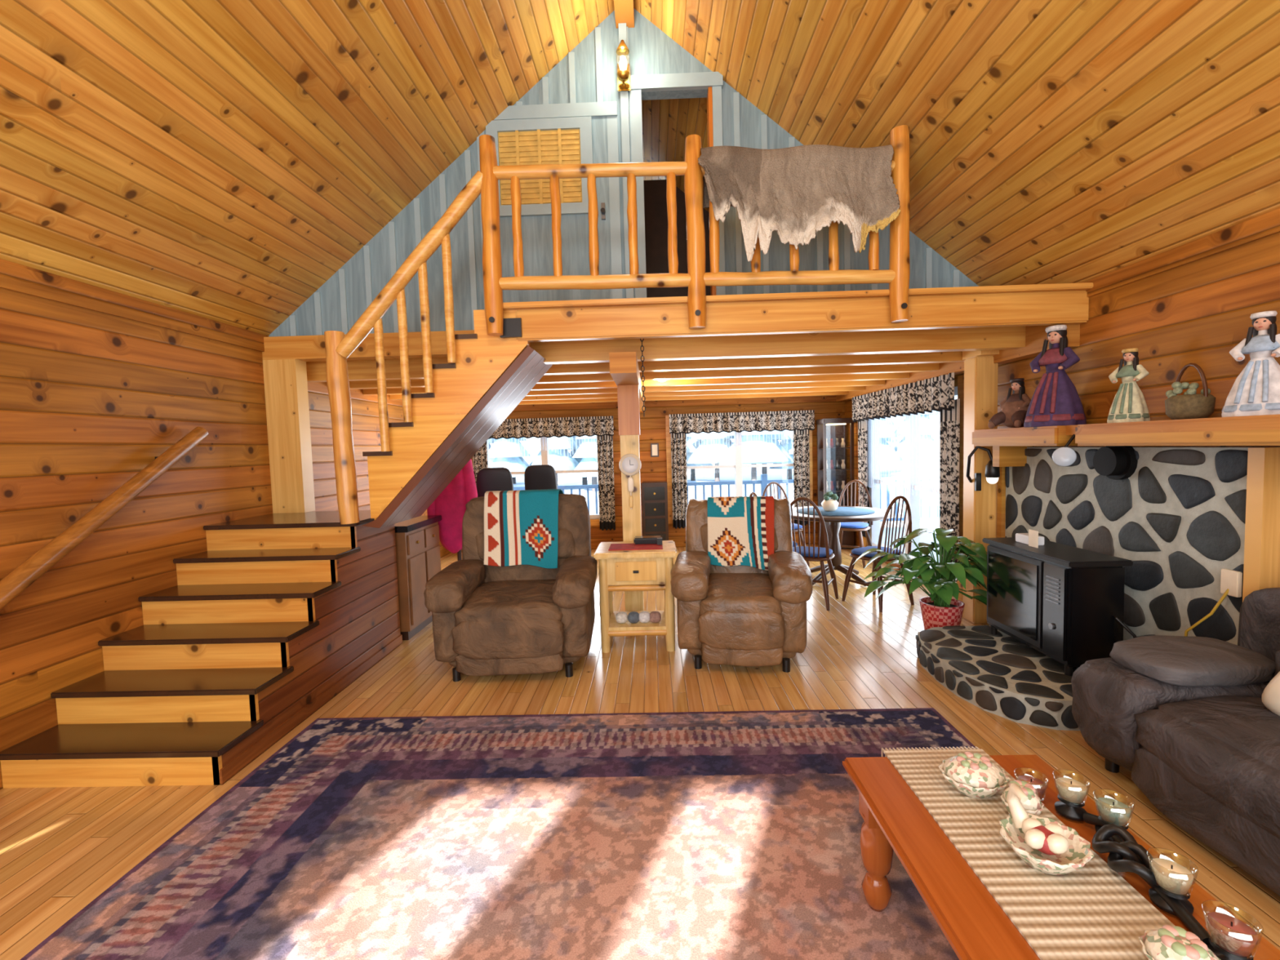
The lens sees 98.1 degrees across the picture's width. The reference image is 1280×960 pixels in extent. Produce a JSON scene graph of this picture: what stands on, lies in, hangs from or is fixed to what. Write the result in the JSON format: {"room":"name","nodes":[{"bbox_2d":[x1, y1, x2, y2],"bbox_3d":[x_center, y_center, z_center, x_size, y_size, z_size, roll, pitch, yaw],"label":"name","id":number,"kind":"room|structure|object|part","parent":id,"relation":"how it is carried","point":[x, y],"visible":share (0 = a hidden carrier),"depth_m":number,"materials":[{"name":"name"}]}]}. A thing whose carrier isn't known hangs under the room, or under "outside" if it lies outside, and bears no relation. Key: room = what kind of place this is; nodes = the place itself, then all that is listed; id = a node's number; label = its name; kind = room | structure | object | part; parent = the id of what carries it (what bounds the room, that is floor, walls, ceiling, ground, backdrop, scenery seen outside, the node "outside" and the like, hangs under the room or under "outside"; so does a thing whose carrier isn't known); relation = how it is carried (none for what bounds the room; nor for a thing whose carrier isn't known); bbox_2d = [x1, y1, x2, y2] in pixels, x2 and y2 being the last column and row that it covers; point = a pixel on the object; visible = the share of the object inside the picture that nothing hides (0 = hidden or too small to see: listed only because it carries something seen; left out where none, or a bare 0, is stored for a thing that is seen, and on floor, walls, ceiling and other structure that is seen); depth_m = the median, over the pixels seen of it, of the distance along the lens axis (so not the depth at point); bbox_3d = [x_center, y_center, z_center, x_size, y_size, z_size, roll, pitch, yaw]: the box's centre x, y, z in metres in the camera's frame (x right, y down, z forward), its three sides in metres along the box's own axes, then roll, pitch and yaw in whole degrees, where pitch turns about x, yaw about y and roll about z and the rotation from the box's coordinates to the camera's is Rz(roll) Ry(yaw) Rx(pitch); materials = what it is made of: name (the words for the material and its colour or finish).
{"room":"cabin living room","nodes":[
{"label":"cabin living room","id":0,"kind":"room"},
{"bbox_2d":[0,258,450,789],"bbox_3d":[-3.054,0.145,3.431,0.150,2.475,10.000,-2,3,1],"label":"wall","id":1,"kind":"structure","parent":0,"point":[89,399],"depth_m":3.11,"materials":[{"name":"orange wood"}]},
{"bbox_2d":[0,426,208,610],"bbox_3d":[-2.920,0.250,2.894,0.136,1.106,1.662,-2,3,1],"label":"wall handrail","id":2,"kind":"object","parent":1,"relation":"attached to","point":[24,575],"visible":1,"depth_m":2.90,"materials":[{"name":"brown wood"}]},
{"bbox_2d":[0,208,1279,351],"bbox_3d":[-0.113,-0.989,1.431,5.880,0.140,5.970,-2,3,1],"label":"trim","id":3,"kind":"structure","parent":1,"relation":"attached to","point":[12,277],"depth_m":3.02,"materials":[{"name":"orange wood"}]},
{"bbox_3d":[-0.113,-0.989,1.431,5.880,0.140,5.970,-2,3,1],"label":"wall plate","id":4,"kind":"part","parent":3,"relation":"part of","materials":[{"name":"orange wood"}]},
{"bbox_2d":[262,329,474,513],"bbox_3d":[-1.875,-0.463,4.472,2.190,1.400,0.140,-2,3,1],"label":"beam","id":5,"kind":"structure","parent":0,"point":[285,358],"depth_m":4.42,"materials":[{"name":"orange wood"}]},
{"bbox_2d":[426,458,477,560],"bbox_3d":[-1.750,0.390,5.245,0.428,1.700,0.428,-5,5,-44],"label":"jacket","id":6,"kind":"object","parent":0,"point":[451,504],"visible":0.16,"depth_m":5.13,"materials":[{"name":"pink fabric"}]},
{"bbox_2d":[268,8,978,337],"bbox_3d":[-0.084,-2.446,4.378,5.880,2.490,0.114,-2,3,1],"label":"gable","id":7,"kind":"object","parent":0,"point":[588,73],"depth_m":4.35,"materials":[{"name":"grey wood"}]},
{"bbox_2d":[476,101,622,309],"bbox_3d":[-0.705,-2.041,4.331,1.100,1.720,0.078,-2,3,1],"label":"door","id":8,"kind":"structure","parent":7,"relation":"in","point":[569,133],"depth_m":4.33,"materials":[{"name":"grey wood"}]},
{"bbox_2d":[616,40,631,91],"bbox_3d":[-0.127,-3.124,4.170,0.116,0.310,0.147,-2,3,1],"label":"wall sconce","id":9,"kind":"object","parent":7,"relation":"attached to","point":[623,73],"visible":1,"depth_m":4.15,"materials":[{"name":"gold metal"}]},
{"bbox_2d":[617,22,725,297],"bbox_3d":[0.260,-2.380,4.356,0.785,2.340,0.150,-2,3,1],"label":"trim","id":10,"kind":"structure","parent":7,"relation":"attached to","point":[713,82],"depth_m":4.27,"materials":[{"name":"white wood"}]},
{"bbox_2d":[0,0,1279,336],"bbox_3d":[-0.109,-2.389,3.216,6.180,2.685,10.000,-2,3,1],"label":"ceiling","id":11,"kind":"structure","parent":0,"point":[221,161],"depth_m":3.00,"materials":[{"name":"brown wood"}]},
{"bbox_2d":[613,0,634,28],"bbox_3d":[-0.180,-3.388,1.289,0.140,0.180,5.970,-2,3,1],"label":"ridge beam","id":12,"kind":"structure","parent":11,"relation":"attached to","point":[624,9],"depth_m":4.12,"materials":[{"name":"orange wood"}]},
{"bbox_2d":[0,543,1279,959],"bbox_3d":[-0.005,1.360,3.438,6.180,0.120,10.000,-2,3,1],"label":"floor","id":13,"kind":"structure","parent":0,"point":[61,848],"depth_m":3.19,"materials":[{"name":"brown wood"}]},
{"bbox_2d":[0,309,552,787],"bbox_3d":[-1.826,0.130,3.486,2.298,2.430,2.055,-2,3,1],"label":"staircase","id":14,"kind":"structure","parent":13,"relation":"on","point":[260,628],"depth_m":3.30,"materials":[{"name":"brown wood"}]},
{"bbox_2d":[324,170,482,524],"bbox_3d":[-1.488,-0.833,3.617,1.122,2.222,0.136,-2,3,1],"label":"stair railing","id":15,"kind":"object","parent":14,"relation":"on","point":[339,347],"visible":1,"depth_m":3.59,"materials":[{"name":"brown wood"}]},
{"bbox_2d":[394,515,441,639],"bbox_3d":[-2.150,0.815,4.764,0.680,0.930,0.720,-2,3,1],"label":"base cabinet","id":16,"kind":"object","parent":13,"relation":"on","point":[416,539],"visible":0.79,"depth_m":4.55,"materials":[{"name":"brown wood"}]},
{"bbox_2d":[475,467,513,497],"bbox_3d":[-1.456,0.529,5.814,0.603,1.338,0.600,-2,3,-4],"label":"office chair","id":17,"kind":"object","parent":13,"relation":"on","point":[488,479],"visible":0.1,"depth_m":5.49,"materials":[{"name":"black leather"}]},
{"bbox_2d":[20,707,975,959],"bbox_3d":[-0.133,1.395,1.755,3.460,0.013,2.730,-2,3,1],"label":"area rug","id":18,"kind":"object","parent":13,"relation":"on","point":[723,835],"visible":0.85,"depth_m":2.06,"materials":[{"name":"carpet"}]},
{"bbox_2d":[842,754,1279,959],"bbox_3d":[0.980,1.165,1.226,0.640,0.445,1.250,-2,3,1],"label":"coffee table","id":19,"kind":"object","parent":18,"relation":"on","point":[974,924],"visible":0.48,"depth_m":1.41,"materials":[{"name":"brown wood"}]},
{"bbox_2d":[881,746,1175,959],"bbox_3d":[0.962,0.954,1.240,0.325,0.037,1.283,-2,3,1],"label":"table runner","id":20,"kind":"object","parent":19,"relation":"on","point":[1091,912],"visible":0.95,"depth_m":1.28,"materials":[{"name":"beige fabric"}]},
{"bbox_2d":[938,751,1010,798],"bbox_3d":[0.981,0.864,1.634,0.190,0.093,0.165,-2,3,-4],"label":"ceramic dish","id":21,"kind":"object","parent":20,"relation":"on","point":[973,775],"visible":1,"depth_m":1.59,"materials":[{"name":"ceramic"}]},
{"bbox_2d":[1000,779,1044,816],"bbox_3d":[1.033,0.870,1.503,0.102,0.093,0.093,-2,3,-4],"label":"ceramic jar","id":22,"kind":"object","parent":20,"relation":"on","point":[1033,805],"visible":0.56,"depth_m":1.48,"materials":[{"name":"beige ceramic"}]},
{"bbox_2d":[1017,775,1045,799],"bbox_3d":[1.121,0.877,1.591,0.082,0.062,0.082,-2,3,1],"label":"votive candle","id":23,"kind":"object","parent":20,"relation":"on","point":[1040,787],"visible":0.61,"depth_m":1.58,"materials":[{"name":"clear glass"}]},
{"bbox_2d":[998,782,1093,875],"bbox_3d":[0.984,0.852,1.352,0.185,0.150,0.188,0,4,30],"label":"bowl","id":24,"kind":"object","parent":20,"relation":"on","point":[1050,846],"visible":1,"depth_m":1.35,"materials":[{"name":"beige ceramic"}]},
{"bbox_2d":[1138,924,1220,959],"bbox_3d":[1.029,0.905,1.054,0.133,0.076,0.121,-3,4,-16],"label":"ceramic dish","id":25,"kind":"object","parent":20,"relation":"on","point":[1167,942],"visible":1,"depth_m":1.05,"materials":[{"name":"multicoloured ceramic"}]},
{"bbox_2d":[1054,794,1253,959],"bbox_3d":[1.163,0.895,1.296,0.126,0.076,0.520,-1,3,11],"label":"candle holder","id":26,"kind":"object","parent":19,"relation":"on","point":[1114,839],"visible":0.89,"depth_m":1.28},
{"bbox_2d":[1055,777,1087,803],"bbox_3d":[1.178,0.843,1.518,0.082,0.062,0.082,-2,3,1],"label":"votive candle","id":27,"kind":"object","parent":26,"relation":"in","point":[1071,790],"visible":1,"depth_m":1.50,"materials":[{"name":"beige wax"}]},
{"bbox_2d":[1096,797,1131,826],"bbox_3d":[1.216,0.848,1.427,0.082,0.062,0.082,-2,3,1],"label":"votive candle","id":28,"kind":"object","parent":26,"relation":"in","point":[1112,811],"visible":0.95,"depth_m":1.41,"materials":[{"name":"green wax"}]},
{"bbox_2d":[1151,857,1193,894],"bbox_3d":[1.162,0.862,1.214,0.082,0.062,0.082,-2,3,1],"label":"votive candle","id":29,"kind":"object","parent":26,"relation":"in","point":[1171,876],"visible":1,"depth_m":1.20,"materials":[{"name":"beige wax"}]},
{"bbox_2d":[1206,911,1257,956],"bbox_3d":[1.139,0.871,1.070,0.082,0.062,0.082,-2,3,1],"label":"votive candle","id":30,"kind":"object","parent":26,"relation":"in","point":[1228,932],"visible":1,"depth_m":1.06,"materials":[{"name":"pink wax"}]},
{"bbox_2d":[423,493,597,681],"bbox_3d":[-0.865,0.707,4.053,1.106,1.158,1.090,-2,3,-2],"label":"recliner armchair","id":31,"kind":"object","parent":13,"relation":"on","point":[487,620],"visible":0.88,"depth_m":3.60,"materials":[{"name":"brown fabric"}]},
{"bbox_2d":[484,488,563,568],"bbox_3d":[-0.895,0.364,4.364,0.561,0.577,0.518,-2,3,-2],"label":"throw blanket","id":32,"kind":"object","parent":31,"relation":"on","point":[521,527],"visible":0.98,"depth_m":4.17,"materials":[{"name":"teal fabric"}]},
{"bbox_2d":[524,464,557,489],"bbox_3d":[-1.046,0.486,6.355,0.603,1.338,0.600,-1,3,7],"label":"office chair","id":33,"kind":"object","parent":13,"relation":"on","point":[539,477],"visible":0.12,"depth_m":6.04,"materials":[{"name":"black leather"}]},
{"bbox_2d":[617,384,644,611],"bbox_3d":[-0.068,0.221,4.599,0.170,2.020,0.170,-2,3,1],"label":"post","id":34,"kind":"object","parent":13,"relation":"on","point":[628,412],"depth_m":4.51,"materials":[{"name":"beige wood"}]},
{"bbox_2d":[618,453,640,509],"bbox_3d":[-0.076,0.012,4.491,0.180,0.450,0.035,-2,3,1],"label":"wall clock","id":35,"kind":"object","parent":34,"relation":"attached to","point":[629,464],"visible":1,"depth_m":4.47,"materials":[{"name":"beige ceramic"}]},
{"bbox_2d":[593,540,676,653],"bbox_3d":[-0.019,0.879,4.256,0.600,0.746,0.490,-2,3,1],"label":"side table","id":36,"kind":"object","parent":13,"relation":"on","point":[646,568],"visible":0.99,"depth_m":4.05,"materials":[{"name":"beige wood"}]},
{"bbox_2d":[608,542,662,550],"bbox_3d":[-0.029,0.504,4.214,0.400,0.006,0.250,-2,3,1],"label":"mat","id":37,"kind":"object","parent":36,"relation":"on","point":[613,546],"visible":0.93,"depth_m":4.18,"materials":[{"name":"red fabric"}]},
{"bbox_2d":[633,535,662,544],"bbox_3d":[0.062,0.468,4.315,0.220,0.047,0.160,-2,3,1],"label":"clock radio","id":38,"kind":"object","parent":37,"relation":"on","point":[657,540],"visible":1,"depth_m":4.28,"materials":[{"name":"black plastic"}]},
{"bbox_2d":[615,611,661,623],"bbox_3d":[-0.011,1.030,4.170,0.340,0.080,0.090,-2,3,1],"label":"balls","id":39,"kind":"object","parent":36,"relation":"on","point":[633,616],"visible":1,"depth_m":4.14},
{"bbox_2d":[641,480,668,540],"bbox_3d":[0.216,0.528,7.908,0.360,1.000,0.370,-2,3,1],"label":"base cabinet","id":40,"kind":"object","parent":13,"relation":"on","point":[654,494],"visible":0.76,"depth_m":7.73,"materials":[{"name":"brown wood"}]},
{"bbox_2d":[670,497,813,672],"bbox_3d":[0.731,0.702,4.083,0.946,1.076,1.081,-1,3,9],"label":"recliner armchair","id":41,"kind":"object","parent":13,"relation":"on","point":[739,615],"visible":0.8,"depth_m":3.62,"materials":[{"name":"brown leather"}]},
{"bbox_2d":[706,496,773,570],"bbox_3d":[0.794,0.393,4.385,0.501,0.534,0.518,-1,3,9],"label":"throw blanket","id":42,"kind":"object","parent":41,"relation":"on","point":[740,529],"visible":0.98,"depth_m":4.20,"materials":[{"name":"fabric"}]},
{"bbox_2d":[749,492,797,546],"bbox_3d":[1.384,0.620,5.716,0.478,1.016,0.446,-2,3,-10],"label":"dining chair","id":43,"kind":"object","parent":13,"relation":"on","point":[752,494],"visible":0.06,"depth_m":5.61,"materials":[{"name":"brown wood"}]},
{"bbox_2d":[762,481,809,566],"bbox_3d":[1.770,0.540,6.872,0.446,1.016,0.478,-3,4,-16],"label":"dining chair","id":44,"kind":"object","parent":13,"relation":"on","point":[801,529],"visible":0.2,"depth_m":7.02,"materials":[{"name":"brown wood"}]},
{"bbox_2d":[790,497,838,610],"bbox_3d":[1.581,0.644,5.202,0.446,1.016,0.478,0,4,30],"label":"dining chair","id":45,"kind":"object","parent":13,"relation":"on","point":[813,553],"visible":0.66,"depth_m":5.02,"materials":[{"name":"brown wood"}]},
{"bbox_2d":[816,417,854,549],"bbox_3d":[2.759,0.050,7.840,0.430,1.820,0.360,-2,3,1],"label":"curio cabinet","id":46,"kind":"object","parent":13,"relation":"on","point":[832,447],"visible":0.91,"depth_m":7.93,"materials":[{"name":"brown wood"}]},
{"bbox_2d":[791,506,893,586],"bbox_3d":[2.109,0.707,6.009,1.160,0.755,1.160,-2,3,1],"label":"round dining table","id":47,"kind":"object","parent":13,"relation":"on","point":[842,513],"visible":0.77,"depth_m":5.89,"materials":[{"name":"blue wood"}]},
{"bbox_2d":[821,491,838,511],"bbox_3d":[2.045,0.229,5.982,0.180,0.207,0.180,-2,3,1],"label":"centerpiece","id":48,"kind":"object","parent":47,"relation":"on","point":[828,504],"visible":1,"depth_m":5.93,"materials":[{"name":"beige ceramic"}]},
{"bbox_2d":[838,480,872,568],"bbox_3d":[2.602,0.518,6.851,0.446,1.016,0.478,1,4,36],"label":"dining chair","id":49,"kind":"object","parent":13,"relation":"on","point":[859,526],"visible":0.72,"depth_m":6.87,"materials":[{"name":"brown wood"}]},
{"bbox_2d":[841,495,914,612],"bbox_3d":[2.193,0.633,5.108,0.446,1.016,0.478,-3,4,-27],"label":"dining chair","id":50,"kind":"object","parent":13,"relation":"on","point":[855,553],"visible":0.66,"depth_m":4.96,"materials":[{"name":"brown wood"}]},
{"bbox_2d":[915,625,1079,730],"bbox_3d":[2.340,1.150,3.397,1.030,0.173,1.216,-2,3,1],"label":"stone hearth","id":51,"kind":"object","parent":13,"relation":"on","point":[1000,674],"visible":0.61,"depth_m":3.19,"materials":[{"name":"black stone"}]},
{"bbox_2d":[853,528,986,630],"bbox_3d":[2.193,0.783,4.210,0.979,0.817,0.890,-3,4,-18],"label":"potted plant","id":52,"kind":"object","parent":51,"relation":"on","point":[939,609],"visible":0.94,"depth_m":4.14,"materials":[{"name":"green plant"}]},
{"bbox_2d":[982,537,1137,675],"bbox_3d":[2.578,0.741,3.362,0.488,0.650,0.908,-2,3,1],"label":"heater","id":53,"kind":"object","parent":51,"relation":"on","point":[1064,602],"visible":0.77,"depth_m":3.13,"materials":[{"name":"black metal"}]},
{"bbox_2d":[1015,528,1044,547],"bbox_3d":[2.482,0.356,3.515,0.100,0.104,0.240,-2,3,1],"label":"box","id":54,"kind":"object","parent":53,"relation":"on","point":[1032,538],"visible":1,"depth_m":3.48,"materials":[{"name":"white cardboard"}]},
{"bbox_2d":[996,447,1279,644],"bbox_3d":[2.865,0.506,3.471,0.100,1.420,1.930,-2,3,1],"label":"stone wall","id":55,"kind":"structure","parent":13,"relation":"on","point":[1184,516],"depth_m":2.98,"materials":[{"name":"black stone"}]},
{"bbox_2d":[1093,445,1137,479],"bbox_3d":[2.789,-0.111,3.270,0.110,0.220,0.220,-2,3,1],"label":"stovepipe thimble","id":56,"kind":"object","parent":55,"relation":"attached to","point":[1113,462],"visible":0.93,"depth_m":3.22,"materials":[{"name":"black metal"}]},
{"bbox_2d":[972,413,1279,466],"bbox_3d":[2.716,-0.173,2.998,0.300,0.280,2.720,-2,3,1],"label":"mantel shelf","id":57,"kind":"object","parent":55,"relation":"attached to","point":[1009,445],"visible":0.98,"depth_m":2.86,"materials":[{"name":"brown wood"}]},
{"bbox_2d":[988,377,1031,428],"bbox_3d":[2.715,-0.559,4.038,0.271,0.360,0.233,-3,4,-27],"label":"doll","id":58,"kind":"object","parent":57,"relation":"on","point":[1014,407],"visible":0.97,"depth_m":4.02,"materials":[{"name":"brown fabric"}]},
{"bbox_2d":[1023,324,1086,426],"bbox_3d":[2.713,-0.677,3.629,0.334,0.650,0.330,-3,4,-27],"label":"doll","id":59,"kind":"object","parent":57,"relation":"on","point":[1055,401],"visible":0.97,"depth_m":3.56,"materials":[{"name":"purple fabric"}]},
{"bbox_2d":[1052,434,1076,466],"bbox_3d":[2.583,-0.179,3.383,0.120,0.195,0.053,1,4,36],"label":"glass ornament","id":60,"kind":"object","parent":57,"relation":"hanging from","point":[1064,456],"visible":0.96,"depth_m":3.36,"materials":[{"name":"white glass"}]},
{"bbox_2d":[1106,347,1150,422],"bbox_3d":[2.708,-0.522,3.077,0.184,0.406,0.181,-3,4,-27],"label":"doll","id":61,"kind":"object","parent":57,"relation":"on","point":[1129,404],"visible":1,"depth_m":3.04,"materials":[{"name":"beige fabric"}]},
{"bbox_2d":[1164,363,1215,419],"bbox_3d":[2.713,-0.438,2.741,0.180,0.277,0.180,-2,3,1],"label":"flower basket","id":62,"kind":"object","parent":57,"relation":"on","point":[1191,405],"visible":1,"depth_m":2.70,"materials":[{"name":"wicker"}]},
{"bbox_2d":[1221,311,1279,417],"bbox_3d":[2.704,-0.504,2.417,0.237,0.447,0.234,-3,4,-27],"label":"doll","id":63,"kind":"object","parent":57,"relation":"on","point":[1255,391],"visible":0.99,"depth_m":2.38,"materials":[{"name":"white fabric"}]},
{"bbox_2d":[1184,568,1242,636],"bbox_3d":[2.781,0.694,2.726,0.064,0.542,0.248,-2,3,-10],"label":"cord","id":64,"kind":"object","parent":55,"relation":"attached to","point":[1231,580],"visible":0.83,"depth_m":2.64,"materials":[{"name":"beige plastic"}]},
{"bbox_2d":[1071,587,1279,896],"bbox_3d":[2.396,0.894,1.455,0.926,0.911,2.241,-2,3,1],"label":"reclining sofa","id":65,"kind":"object","parent":13,"relation":"on","point":[1207,758],"visible":0.87,"depth_m":2.06,"materials":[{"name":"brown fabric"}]},
{"bbox_2d":[1109,635,1275,686],"bbox_3d":[2.347,0.766,2.371,0.557,0.128,0.354,-2,3,-6],"label":"cushion","id":66,"kind":"object","parent":65,"relation":"on","point":[1178,660],"visible":0.98,"depth_m":2.27,"materials":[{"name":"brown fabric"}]},
{"bbox_2d":[1262,671,1279,715],"bbox_3d":[2.486,0.695,1.992,0.420,0.372,0.258,-3,4,-16],"label":"throw pillow","id":67,"kind":"object","parent":65,"relation":"on","point":[1271,693],"visible":1,"depth_m":2.00,"materials":[{"name":"beige fabric"}]},
{"bbox_2d":[461,395,844,552],"bbox_3d":[0.065,-0.216,8.277,5.880,2.450,0.150,-2,3,1],"label":"wall","id":68,"kind":"structure","parent":0,"point":[652,424],"depth_m":8.17,"materials":[{"name":"brown wood"}]},
{"bbox_2d":[486,436,599,525],"bbox_3d":[-1.412,-0.095,8.286,2.040,1.570,0.170,-2,3,1],"label":"window","id":69,"kind":"structure","parent":68,"relation":"in","point":[594,518],"depth_m":8.27,"materials":[{"name":"white paint"}]},
{"bbox_2d":[472,441,488,486],"bbox_3d":[-2.342,0.037,8.186,0.223,1.510,0.046,-1,3,4],"label":"window curtain","id":70,"kind":"object","parent":69,"relation":"hanging from","point":[480,461],"visible":0.17,"depth_m":8.16,"materials":[{"name":"fabric"}]},
{"bbox_2d":[487,435,597,460],"bbox_3d":[-1.427,-0.545,8.184,1.700,0.500,0.020,-2,3,1],"label":"sheer curtain","id":71,"kind":"object","parent":69,"relation":"hanging from","point":[596,435],"visible":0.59,"depth_m":8.19,"materials":[{"name":"white fabric"}]},
{"bbox_2d":[488,416,613,439],"bbox_3d":[-1.440,-0.753,8.062,2.113,0.290,0.059,-2,3,1],"label":"window valance","id":72,"kind":"object","parent":69,"relation":"attached to","point":[589,426],"visible":0.8,"depth_m":8.05,"materials":[{"name":"fabric"}]},
{"bbox_2d":[596,435,615,530],"bbox_3d":[-0.498,-0.012,8.143,0.233,1.510,0.046,-1,3,4],"label":"window curtain","id":73,"kind":"object","parent":69,"relation":"hanging from","point":[604,443],"visible":0.99,"depth_m":8.15,"materials":[{"name":"fabric"}]},
{"bbox_2d":[650,443,658,457],"bbox_3d":[0.217,-0.440,8.173,0.120,0.200,0.024,-2,3,1],"label":"picture frame","id":74,"kind":"object","parent":68,"relation":"attached to","point":[654,446],"visible":1,"depth_m":8.16,"materials":[{"name":"white plastic"}]},
{"bbox_2d":[306,324,1079,413],"bbox_3d":[-0.010,-1.002,5.927,5.880,0.300,4.450,-2,3,1],"label":"ceiling","id":75,"kind":"structure","parent":68,"relation":"attached to","point":[847,365],"depth_m":4.64,"materials":[{"name":"beige wood"}]},
{"bbox_2d":[513,415,939,562],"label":"porch railing","id":76,"kind":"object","parent":68,"relation":"in","point":[738,466],"depth_m":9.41,"materials":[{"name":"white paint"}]},
{"bbox_2d":[671,432,687,528],"bbox_3d":[0.576,-0.041,8.118,0.223,1.510,0.046,-1,3,4],"label":"window curtain","id":77,"kind":"object","parent":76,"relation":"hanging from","point":[678,442],"visible":0.97,"depth_m":8.12,"materials":[{"name":"fabric"}]},
{"bbox_2d":[488,410,939,491],"bbox_3d":[0.458,-3.880,17.450,37.527,9.456,33.828,-2,3,1],"label":"tree line","id":78,"kind":"object","parent":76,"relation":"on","point":[697,455],"visible":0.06,"depth_m":25.51,"materials":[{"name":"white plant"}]},
{"bbox_3d":[0.129,0.851,4.607,12.100,1.150,11.100,-2,3,1],"label":"deck railing","id":79,"kind":"part","parent":76,"relation":"part of","materials":[{"name":"wood"}]},
{"bbox_2d":[686,430,792,454],"bbox_3d":[1.447,-0.621,8.118,1.850,0.500,0.020,-2,3,1],"label":"sheer curtain","id":80,"kind":"object","parent":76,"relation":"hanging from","point":[775,430],"visible":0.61,"depth_m":8.12,"materials":[{"name":"white fabric"}]},
{"bbox_2d":[669,409,814,434],"bbox_3d":[1.463,-0.830,7.995,2.083,0.290,0.059,-2,3,1],"label":"window valance","id":81,"kind":"object","parent":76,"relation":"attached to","point":[781,420],"visible":1,"depth_m":7.99,"materials":[{"name":"fabric"}]},
{"bbox_2d":[792,429,809,525],"bbox_3d":[2.350,-0.088,8.078,0.233,1.510,0.046,-1,3,4],"label":"window curtain","id":82,"kind":"object","parent":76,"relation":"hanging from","point":[801,438],"visible":0.75,"depth_m":8.07,"materials":[{"name":"fabric"}]},
{"bbox_2d":[643,179,710,297],"bbox_3d":[0.365,-2.361,5.507,3.000,2.160,2.150,-2,3,1],"label":"wall","id":83,"kind":"structure","parent":0,"point":[655,190],"depth_m":6.50,"materials":[{"name":"brown wood"}]},
{"bbox_2d":[962,350,999,623],"bbox_3d":[2.796,0.048,4.482,0.260,2.220,0.260,-2,3,1],"label":"wall post","id":84,"kind":"object","parent":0,"point":[980,372],"depth_m":4.44,"materials":[{"name":"brown wood"}]},
{"bbox_2d":[966,445,999,490],"bbox_3d":[2.678,-0.092,4.346,0.112,0.361,0.245,-4,4,-31],"label":"wall lamp","id":85,"kind":"object","parent":84,"relation":"attached to","point":[992,473],"visible":0.95,"depth_m":4.29,"materials":[{"name":"black metal"}]},
{"bbox_2d":[844,232,1279,596],"bbox_3d":[2.972,-0.015,3.292,0.150,2.475,10.000,-2,3,1],"label":"wall","id":86,"kind":"structure","parent":0,"point":[1197,312],"depth_m":3.00,"materials":[{"name":"orange wood"}]},
{"bbox_2d":[852,372,954,422],"bbox_3d":[2.801,-0.858,6.151,0.059,0.330,2.503,-2,3,1],"label":"window valance","id":87,"kind":"object","parent":86,"relation":"hanging from","point":[934,393],"visible":1,"depth_m":5.81,"materials":[{"name":"fabric"}]},
{"bbox_2d":[857,419,867,537],"bbox_3d":[2.911,-0.054,7.249,0.046,1.610,0.303,-1,3,3],"label":"window curtain","id":88,"kind":"object","parent":87,"relation":"hanging from","point":[862,425],"visible":0.59,"depth_m":7.23,"materials":[{"name":"fabric"}]},
{"bbox_2d":[939,398,959,562],"bbox_3d":[2.865,0.072,5.138,0.046,1.610,0.333,-1,3,3],"label":"window curtain","id":89,"kind":"object","parent":87,"relation":"hanging from","point":[949,420],"visible":0.77,"depth_m":5.11,"materials":[{"name":"fabric"}]},
{"bbox_2d":[862,374,964,601],"bbox_3d":[3.015,0.020,6.199,0.160,2.060,2.400,-2,3,1],"label":"door","id":90,"kind":"structure","parent":86,"relation":"in","point":[913,500],"depth_m":6.16,"materials":[{"name":"white paint"}]},
{"bbox_2d":[868,410,938,500],"bbox_3d":[2.915,-0.347,6.179,0.020,1.000,2.100,-2,3,1],"label":"sheer curtain","id":91,"kind":"object","parent":90,"relation":"hanging from","point":[869,480],"visible":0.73,"depth_m":6.14,"materials":[{"name":"white fabric"}]},
{"bbox_3d":[-0.016,-1.221,5.914,5.880,0.140,4.450,-2,3,1],"label":"floor","id":92,"kind":"structure","parent":0,"visible":0},
{"bbox_2d":[640,338,645,416],"bbox_3d":[0.021,-0.731,3.914,0.022,0.569,0.022,-5,5,-44],"label":"hanging chain","id":93,"kind":"object","parent":92,"relation":"hanging from","point":[640,339],"visible":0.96,"depth_m":3.91,"materials":[{"name":"black metal"}]},
{"bbox_2d":[500,282,1093,342],"bbox_3d":[0.981,-1.082,3.632,3.790,0.235,0.180,-2,3,1],"label":"beam","id":94,"kind":"structure","parent":92,"relation":"attached to","point":[1059,304],"depth_m":3.59,"materials":[{"name":"brown wood"}]},
{"bbox_2d":[479,124,910,336],"bbox_3d":[0.339,-1.580,3.513,2.699,1.223,0.135,-2,3,1],"label":"log railing","id":95,"kind":"object","parent":94,"relation":"on","point":[897,276],"visible":0.8,"depth_m":3.49,"materials":[{"name":"brown wood"}]},
{"bbox_2d":[697,144,900,262],"bbox_3d":[0.970,-1.722,3.446,1.218,0.746,0.251,-2,3,1],"label":"animal hide","id":96,"kind":"object","parent":95,"relation":"hanging from","point":[797,192],"visible":0.99,"depth_m":3.39,"materials":[{"name":"beige leather"}]}
]}

